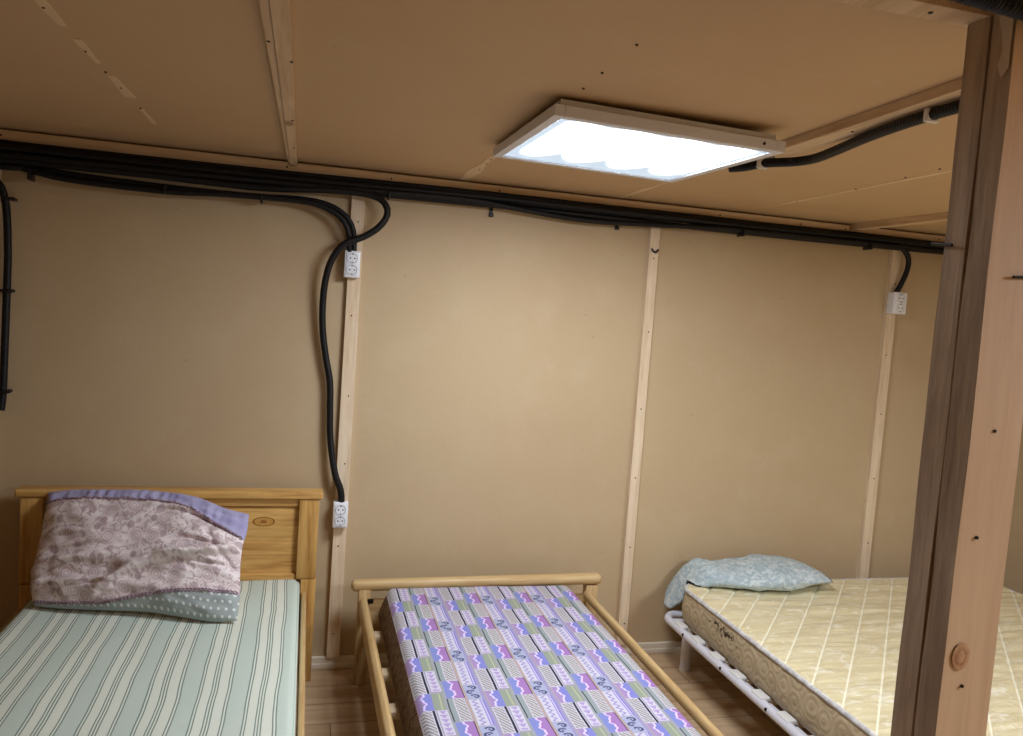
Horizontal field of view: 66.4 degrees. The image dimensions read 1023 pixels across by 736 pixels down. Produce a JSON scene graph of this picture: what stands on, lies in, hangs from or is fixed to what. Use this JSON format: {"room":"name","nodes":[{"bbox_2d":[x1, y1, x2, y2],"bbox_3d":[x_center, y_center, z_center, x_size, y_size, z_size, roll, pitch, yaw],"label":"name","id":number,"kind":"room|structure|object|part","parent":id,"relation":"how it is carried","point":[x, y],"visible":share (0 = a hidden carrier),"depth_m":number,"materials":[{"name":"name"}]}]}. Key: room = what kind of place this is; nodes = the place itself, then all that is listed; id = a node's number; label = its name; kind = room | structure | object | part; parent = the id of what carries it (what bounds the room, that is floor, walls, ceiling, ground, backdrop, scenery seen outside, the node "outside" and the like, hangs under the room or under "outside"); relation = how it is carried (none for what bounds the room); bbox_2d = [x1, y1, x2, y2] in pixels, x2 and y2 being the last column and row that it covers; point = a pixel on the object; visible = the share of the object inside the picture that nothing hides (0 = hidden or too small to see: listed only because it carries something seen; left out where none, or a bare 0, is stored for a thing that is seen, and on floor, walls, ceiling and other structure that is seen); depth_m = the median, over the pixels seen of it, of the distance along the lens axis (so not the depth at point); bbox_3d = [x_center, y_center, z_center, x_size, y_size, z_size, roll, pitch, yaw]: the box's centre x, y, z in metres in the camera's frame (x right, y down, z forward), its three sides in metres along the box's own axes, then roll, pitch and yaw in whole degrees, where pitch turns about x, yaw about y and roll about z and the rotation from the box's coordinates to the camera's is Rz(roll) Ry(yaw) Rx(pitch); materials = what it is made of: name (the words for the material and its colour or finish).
{"room":"dormitory","nodes":[
{"label":"dormitory","id":0,"kind":"room"},
{"bbox_2d":[0,129,942,655],"bbox_3d":[-0.311,0.230,3.134,5.620,1.936,0.060,3,4,-15],"label":"wall","id":1,"kind":"structure","parent":0,"point":[156,340],"depth_m":3.13,"materials":[{"name":"beige paint"}]},
{"bbox_2d":[0,180,11,410],"bbox_3d":[-2.316,-0.296,2.496,1.270,0.826,0.033,3,4,-15],"label":"cable","id":2,"kind":"object","parent":1,"relation":"attached to","point":[6,210],"visible":1,"depth_m":2.65,"materials":[{"name":"black plastic"}]},
{"bbox_2d":[0,389,12,393],"bbox_3d":[-1.743,0.080,2.692,0.039,0.012,0.050,3,4,-15],"label":"clip","id":3,"kind":"object","parent":1,"relation":"attached to","point":[7,391],"visible":0.91,"depth_m":2.67,"materials":[{"name":"black plastic"}]},
{"bbox_2d":[0,289,14,292],"bbox_3d":[-1.719,-0.264,2.667,0.039,0.012,0.050,3,4,-15],"label":"clip","id":4,"kind":"object","parent":1,"relation":"attached to","point":[1,290],"visible":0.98,"depth_m":2.65,"materials":[{"name":"black plastic"}]},
{"bbox_2d":[1,196,17,201],"bbox_3d":[-1.697,-0.572,2.646,0.039,0.012,0.050,3,4,-15],"label":"clip","id":5,"kind":"object","parent":1,"relation":"attached to","point":[2,197],"visible":0.94,"depth_m":2.62,"materials":[{"name":"black plastic"}]},
{"bbox_2d":[0,163,351,251],"bbox_3d":[-1.743,-0.585,2.596,2.400,0.202,0.050,3,4,-15],"label":"cable","id":6,"kind":"object","parent":1,"relation":"attached to","point":[14,167],"visible":0.97,"depth_m":2.73,"materials":[{"name":"black rubber"}]},
{"bbox_2d":[27,171,34,181],"bbox_3d":[-1.613,-0.643,2.626,0.008,0.028,0.058,3,4,-15],"label":"clip","id":7,"kind":"object","parent":6,"relation":"attached to","point":[30,176],"visible":0.82,"depth_m":2.61,"materials":[{"name":"black plastic"}]},
{"bbox_2d":[163,185,166,194],"bbox_3d":[-1.207,-0.622,2.733,0.008,0.028,0.058,3,4,-15],"label":"clip","id":8,"kind":"object","parent":6,"relation":"attached to","point":[164,186],"visible":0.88,"depth_m":2.71,"materials":[{"name":"black plastic"}]},
{"bbox_2d":[326,196,364,657],"bbox_3d":[-0.637,0.225,3.005,0.049,1.822,0.024,3,4,-15],"label":"batten","id":9,"kind":"object","parent":1,"relation":"attached to","point":[357,203],"visible":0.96,"depth_m":3.00,"materials":[{"name":"brown wood"}]},
{"bbox_2d":[29,166,356,250],"bbox_3d":[-1.738,-0.592,2.612,2.417,0.211,0.032,3,4,-15],"label":"cable","id":10,"kind":"object","parent":9,"relation":"attached to","point":[343,213],"visible":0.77,"depth_m":2.72,"materials":[{"name":"black rubber"}]},
{"bbox_2d":[0,157,390,502],"bbox_3d":[-1.713,-0.124,2.644,2.528,1.190,0.083,3,4,-15],"label":"cable","id":11,"kind":"object","parent":9,"relation":"attached to","point":[169,177],"visible":1,"depth_m":2.87,"materials":[{"name":"black rubber"}]},
{"bbox_2d":[332,500,347,527],"bbox_3d":[-0.657,0.561,2.999,0.056,0.100,0.039,3,4,-15],"label":"wall socket","id":12,"kind":"object","parent":9,"relation":"attached to","point":[340,510],"visible":1,"depth_m":2.98,"materials":[{"name":"white plastic"}]},
{"bbox_2d":[335,505,345,514],"bbox_3d":[-0.651,0.541,2.980,0.041,0.041,0.003,3,4,-15],"label":"outlet","id":13,"kind":"object","parent":12,"relation":"attached to","point":[339,509],"depth_m":2.98,"materials":[{"name":"white plastic"}]},
{"bbox_2d":[335,516,345,525],"bbox_3d":[-0.654,0.584,2.983,0.041,0.041,0.003,3,4,-15],"label":"outlet","id":14,"kind":"object","parent":12,"relation":"attached to","point":[339,520],"depth_m":2.98,"materials":[{"name":"white plastic"}]},
{"bbox_3d":[-0.653,0.562,2.985,0.044,0.088,0.005,3,4,-15],"label":"plate","id":15,"kind":"part","parent":12,"relation":"part of","materials":[{"name":"white plastic"}]},
{"bbox_2d":[343,250,360,277],"bbox_3d":[-0.597,-0.389,2.930,0.058,0.100,0.039,3,4,-15],"label":"wall socket","id":16,"kind":"object","parent":9,"relation":"attached to","point":[351,259],"visible":1,"depth_m":2.91,"materials":[{"name":"white plastic"}]},
{"bbox_2d":[346,264,357,274],"bbox_3d":[-0.594,-0.366,2.914,0.041,0.041,0.003,3,4,-15],"label":"outlet","id":17,"kind":"object","parent":16,"relation":"attached to","point":[351,269],"depth_m":2.91,"materials":[{"name":"white plastic"}]},
{"bbox_3d":[-0.594,-0.387,2.916,0.046,0.088,0.005,3,4,-15],"label":"plate","id":18,"kind":"part","parent":16,"relation":"part of","materials":[{"name":"white plastic"}]},
{"bbox_2d":[347,253,357,263],"bbox_3d":[-0.591,-0.408,2.911,0.041,0.041,0.003,3,4,-15],"label":"outlet","id":19,"kind":"object","parent":16,"relation":"attached to","point":[352,258],"depth_m":2.91,"materials":[{"name":"white plastic"}]},
{"bbox_2d":[0,129,944,246],"bbox_3d":[-0.234,-0.693,3.024,5.620,0.060,0.032,3,4,-15],"label":"batten","id":20,"kind":"object","parent":1,"relation":"attached to","point":[10,135],"visible":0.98,"depth_m":2.94,"materials":[{"name":"brown wood"}]},
{"bbox_2d":[0,150,910,291],"bbox_3d":[-0.552,-0.572,2.915,4.863,0.238,0.047,3,4,-15],"label":"cable","id":21,"kind":"object","parent":20,"relation":"attached to","point":[905,252],"visible":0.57,"depth_m":3.22,"materials":[{"name":"black plastic"}]},
{"bbox_2d":[0,143,943,248],"bbox_3d":[-0.210,-0.660,2.983,5.550,0.035,0.030,3,4,-15],"label":"cable","id":22,"kind":"object","parent":20,"relation":"attached to","point":[7,147],"visible":0.88,"depth_m":2.96,"materials":[{"name":"black rubber"}]},
{"bbox_2d":[0,139,944,242],"bbox_3d":[-0.214,-0.678,3.002,5.550,0.031,0.029,3,4,-15],"label":"cable","id":23,"kind":"object","parent":20,"relation":"attached to","point":[117,154],"visible":0.7,"depth_m":2.94,"materials":[{"name":"black plastic"}]},
{"bbox_2d":[489,208,493,216],"bbox_3d":[-0.080,-0.613,3.081,0.018,0.036,0.013,3,4,-15],"label":"clip","id":24,"kind":"object","parent":1,"relation":"attached to","point":[491,214],"visible":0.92,"depth_m":3.08,"materials":[{"name":"black plastic"}]},
{"bbox_2d":[311,641,714,669],"bbox_3d":[-0.368,1.173,3.161,5.620,0.048,0.022,3,4,-15],"label":"baseboard","id":25,"kind":"structure","parent":1,"relation":"attached to","point":[343,661],"depth_m":3.12,"materials":[{"name":"beige wood"}]},
{"bbox_2d":[615,220,660,644],"bbox_3d":[0.535,0.286,3.315,0.042,1.822,0.024,3,4,-15],"label":"batten","id":26,"kind":"object","parent":1,"relation":"attached to","point":[654,233],"visible":0.96,"depth_m":3.30,"materials":[{"name":"brown wood"}]},
{"bbox_2d":[856,250,901,578],"bbox_3d":[1.687,0.346,3.619,0.049,1.822,0.024,3,4,-15],"label":"batten","id":27,"kind":"object","parent":1,"relation":"attached to","point":[895,256],"visible":0.78,"depth_m":3.60,"materials":[{"name":"brown wood"}]},
{"bbox_2d":[886,292,907,314],"bbox_3d":[1.746,-0.293,3.540,0.070,0.098,0.051,3,4,-15],"label":"wall socket","id":28,"kind":"object","parent":27,"relation":"attached to","point":[896,301],"visible":1,"depth_m":3.52,"materials":[{"name":"white plastic"}]},
{"bbox_3d":[1.751,-0.291,3.520,0.058,0.086,0.005,3,4,-15],"label":"plate","id":29,"kind":"part","parent":28,"relation":"part of","materials":[{"name":"white plastic"}]},
{"bbox_3d":[-1.809,0.164,2.696,0.047,1.822,0.024,3,4,-15],"label":"batten","id":30,"kind":"object","parent":1,"relation":"attached to","visible":0},
{"bbox_2d":[224,180,942,254],"bbox_3d":[-0.217,-0.637,3.005,5.550,0.038,0.028,3,4,-15],"label":"cable","id":31,"kind":"object","parent":30,"relation":"attached to","point":[564,212],"visible":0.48,"depth_m":3.14,"materials":[{"name":"black plastic"}]},
{"bbox_2d":[737,229,745,236],"bbox_3d":[0.970,-0.569,3.302,0.008,0.028,0.058,3,4,-15],"label":"clip","id":32,"kind":"object","parent":31,"relation":"attached to","point":[743,232],"visible":0.8,"depth_m":3.29,"materials":[{"name":"black plastic"}]},
{"bbox_2d":[863,243,872,249],"bbox_3d":[1.578,-0.538,3.463,0.008,0.028,0.058,3,4,-15],"label":"clip","id":33,"kind":"object","parent":31,"relation":"attached to","point":[870,246],"visible":0.8,"depth_m":3.45,"materials":[{"name":"black plastic"}]},
{"bbox_2d":[0,151,943,253],"bbox_3d":[-0.213,-0.633,2.990,5.550,0.052,0.043,3,4,-15],"label":"cable","id":34,"kind":"object","parent":33,"relation":"attached to","point":[216,176],"visible":0.9,"depth_m":2.98,"materials":[{"name":"black plastic"}]},
{"bbox_2d":[0,0,967,235],"bbox_3d":[0.391,-0.539,0.624,5.740,0.053,5.120,3,4,-15],"label":"ceiling","id":35,"kind":"structure","parent":0,"point":[423,88],"depth_m":1.70,"materials":[{"name":"beige wood"}]},
{"bbox_2d":[259,0,289,164],"bbox_3d":[-0.211,-0.540,0.504,0.036,0.018,4.870,3,4,-15],"label":"batten","id":36,"kind":"object","parent":35,"relation":"attached to","point":[264,5],"visible":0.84,"depth_m":1.58,"materials":[{"name":"brown wood"}]},
{"bbox_2d":[269,0,297,166],"bbox_3d":[-0.172,-0.536,0.514,0.053,0.022,4.870,3,4,-15],"label":"batten","id":37,"kind":"object","parent":35,"relation":"attached to","point":[280,10],"visible":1,"depth_m":1.61,"materials":[{"name":"brown wood"}]},
{"bbox_2d":[493,99,785,182],"bbox_3d":[0.306,-0.598,2.117,0.590,0.068,0.615,3,4,-15],"label":"ceiling light","id":38,"kind":"object","parent":35,"relation":"attached to","point":[569,133],"visible":1,"depth_m":1.98,"materials":[{"name":"white"}]},
{"bbox_2d":[505,118,764,178],"bbox_3d":[0.304,-0.582,2.119,0.546,0.024,0.568,3,4,-15],"label":"diffuser","id":39,"kind":"object","parent":38,"relation":"attached to","point":[563,142],"depth_m":2.07,"materials":[{"name":"white plastic"}]},
{"bbox_3d":[0.307,-0.610,2.116,0.554,0.045,0.577,3,4,-15],"label":"plate","id":40,"kind":"part","parent":38,"relation":"part of","materials":[{"name":"white"}]},
{"bbox_2d":[756,155,774,169],"bbox_3d":[0.701,-0.575,2.158,0.051,0.053,0.012,3,4,-15],"label":"clip","id":41,"kind":"object","parent":35,"relation":"attached to","point":[758,165],"visible":0.47,"depth_m":2.15,"materials":[{"name":"white plastic"}]},
{"bbox_2d":[728,100,959,171],"bbox_3d":[0.819,-0.519,1.700,0.160,0.034,1.098,3,4,-15],"label":"cable","id":42,"kind":"object","parent":35,"relation":"attached to","point":[952,108],"visible":0.82,"depth_m":1.82,"materials":[{"name":"black plastic"}]},
{"bbox_2d":[779,78,961,155],"bbox_3d":[0.824,-0.547,1.674,0.072,0.024,0.892,3,4,-14],"label":"batten","id":43,"kind":"object","parent":35,"relation":"attached to","point":[948,92],"visible":0.53,"depth_m":1.72,"materials":[{"name":"brown wood"}]},
{"bbox_2d":[923,108,939,123],"bbox_3d":[0.860,-0.512,1.588,0.051,0.031,0.012,3,4,-15],"label":"clip","id":44,"kind":"object","parent":43,"relation":"attached to","point":[926,118],"visible":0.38,"depth_m":1.58,"materials":[{"name":"white plastic"}]},
{"bbox_2d":[850,212,947,230],"bbox_3d":[1.626,-0.592,3.127,0.040,0.026,0.723,3,4,-18],"label":"batten","id":45,"kind":"object","parent":35,"relation":"attached to","point":[938,217],"visible":0.56,"depth_m":3.19,"materials":[{"name":"brown wood"}]},
{"bbox_2d":[831,0,993,26],"bbox_3d":[0.280,-0.542,1.047,5.620,0.022,0.048,3,4,-15],"label":"batten","id":46,"kind":"object","parent":35,"relation":"attached to","point":[945,11],"visible":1,"depth_m":1.13,"materials":[{"name":"brown wood"}]},
{"bbox_2d":[950,0,1022,20],"bbox_3d":[0.340,-0.514,0.970,5.500,0.050,0.037,3,4,-15],"label":"conduit","id":47,"kind":"object","parent":35,"relation":"attached to","point":[1013,9],"visible":1,"depth_m":1.05,"materials":[{"name":"black plastic"}]},
{"bbox_2d":[295,652,812,735],"bbox_3d":[0.239,1.437,0.812,5.620,0.060,5.100,3,4,-15],"label":"floor","id":48,"kind":"structure","parent":0,"point":[334,706],"depth_m":2.92,"materials":[{"name":"brown wood"}]},
{"bbox_2d":[0,485,322,735],"bbox_3d":[-0.973,0.881,1.866,1.018,0.727,2.075,3,4,-15],"label":"wooden bed","id":49,"kind":"object","parent":48,"relation":"on","point":[280,542],"visible":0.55,"depth_m":2.88,"materials":[{"name":"brown wood"}]},
{"bbox_3d":[-1.414,0.941,1.754,0.018,0.135,1.948,3,4,-15],"label":"rail","id":50,"kind":"part","parent":49,"relation":"part of","materials":[{"name":"brown wood"}]},
{"bbox_3d":[-1.679,0.937,2.724,0.058,0.394,0.057,3,4,-15],"label":"leg","id":51,"kind":"part","parent":49,"relation":"part of","materials":[{"name":"brown wood"}]},
{"bbox_2d":[0,579,299,735],"bbox_3d":[-0.961,0.923,1.872,0.852,0.177,1.941,3,4,-15],"label":"mattress","id":52,"kind":"object","parent":49,"relation":"on","point":[64,672],"visible":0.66,"depth_m":2.11,"materials":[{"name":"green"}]},
{"bbox_2d":[30,489,248,621],"bbox_3d":[-1.217,0.596,2.567,0.747,0.337,0.289,4,4,2],"label":"pillow","id":53,"kind":"object","parent":52,"relation":"on","point":[167,553],"visible":1,"depth_m":2.49,"materials":[{"name":"pink fabric"}]},
{"bbox_3d":[-1.199,0.447,2.807,1.018,0.029,0.073,3,4,-15],"label":"cap rail","id":54,"kind":"part","parent":49,"relation":"part of","materials":[{"name":"brown wood"}]},
{"bbox_3d":[-1.222,0.754,2.837,0.862,0.572,0.023,3,4,-15],"label":"headboard","id":55,"kind":"part","parent":49,"relation":"part of","materials":[{"name":"brown wood"}]},
{"bbox_3d":[-0.537,0.987,1.985,0.018,0.135,1.948,3,4,-15],"label":"rail","id":56,"kind":"part","parent":49,"relation":"part of","materials":[{"name":"brown wood"}]},
{"bbox_3d":[-0.780,0.984,2.962,0.056,0.394,0.057,3,4,-15],"label":"leg","id":57,"kind":"part","parent":49,"relation":"part of","materials":[{"name":"brown wood"}]},
{"bbox_2d":[351,573,723,735],"bbox_3d":[0.101,1.093,2.170,0.995,0.413,1.930,3,4,-15],"label":"wooden bed","id":58,"kind":"object","parent":48,"relation":"on","point":[368,634],"visible":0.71,"depth_m":2.93,"materials":[{"name":"brown wood"}]},
{"bbox_3d":[-0.318,0.971,2.033,0.030,0.075,1.854,3,4,-15],"label":"rail","id":59,"kind":"part","parent":58,"relation":"part of","materials":[{"name":"brown wood"}]},
{"bbox_3d":[-0.120,0.834,3.055,0.995,0.054,0.048,3,4,-14],"label":"head rail","id":60,"kind":"part","parent":58,"relation":"part of","materials":[{"name":"brown wood"}]},
{"bbox_3d":[-0.135,0.970,3.086,0.888,0.140,0.023,3,4,-15],"label":"headboard","id":61,"kind":"part","parent":58,"relation":"part of","materials":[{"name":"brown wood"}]},
{"bbox_2d":[378,585,700,735],"bbox_3d":[0.097,0.970,2.160,0.769,0.116,1.845,3,4,-15],"label":"mattress","id":62,"kind":"object","parent":58,"relation":"on","point":[478,660],"visible":1,"depth_m":2.34,"materials":[{"name":"purple fabric"}]},
{"bbox_3d":[0.526,0.991,2.254,0.028,0.036,1.854,3,4,-14],"label":"rail","id":63,"kind":"part","parent":58,"relation":"part of","materials":[{"name":"brown wood"}]},
{"bbox_2d":[664,610,813,735],"bbox_3d":[1.648,1.263,2.544,1.626,0.239,2.038,3,4,-15],"label":"bed","id":64,"kind":"object","parent":48,"relation":"on","point":[762,700],"visible":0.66,"depth_m":2.79,"materials":[{"name":"white paint"}]},
{"bbox_3d":[0.735,1.154,3.278,0.043,0.200,0.043,3,4,-15],"label":"leg","id":65,"kind":"part","parent":64,"relation":"part of","materials":[{"name":"white paint"}]},
{"bbox_2d":[682,577,1022,735],"bbox_3d":[1.659,1.078,2.536,1.552,0.165,1.901,3,4,-15],"label":"mattress","id":66,"kind":"object","parent":64,"relation":"on","point":[827,655],"visible":0.63,"depth_m":2.72,"materials":[{"name":"beige fabric"}]},
{"bbox_2d":[664,554,832,608],"bbox_3d":[1.008,0.929,3.310,0.669,0.235,0.343,3,4,-15],"label":"pillow","id":67,"kind":"object","parent":66,"relation":"on","point":[756,572],"visible":0.97,"depth_m":3.23,"materials":[{"name":"blue fabric"}]},
{"bbox_2d":[890,14,1022,735],"bbox_3d":[0.665,0.446,1.212,0.099,1.915,0.113,3,4,-15],"label":"wooden post","id":68,"kind":"object","parent":48,"relation":"on","point":[973,422],"visible":0.99,"depth_m":1.15,"materials":[{"name":"brown wood"}]},
{"bbox_2d":[1003,424,1022,593],"bbox_3d":[3.057,0.588,1.447,0.060,1.936,5.060,3,4,-15],"label":"wall","id":69,"kind":"structure","parent":0,"point":[1013,575],"depth_m":3.73,"materials":[{"name":"beige paint"}]}
]}

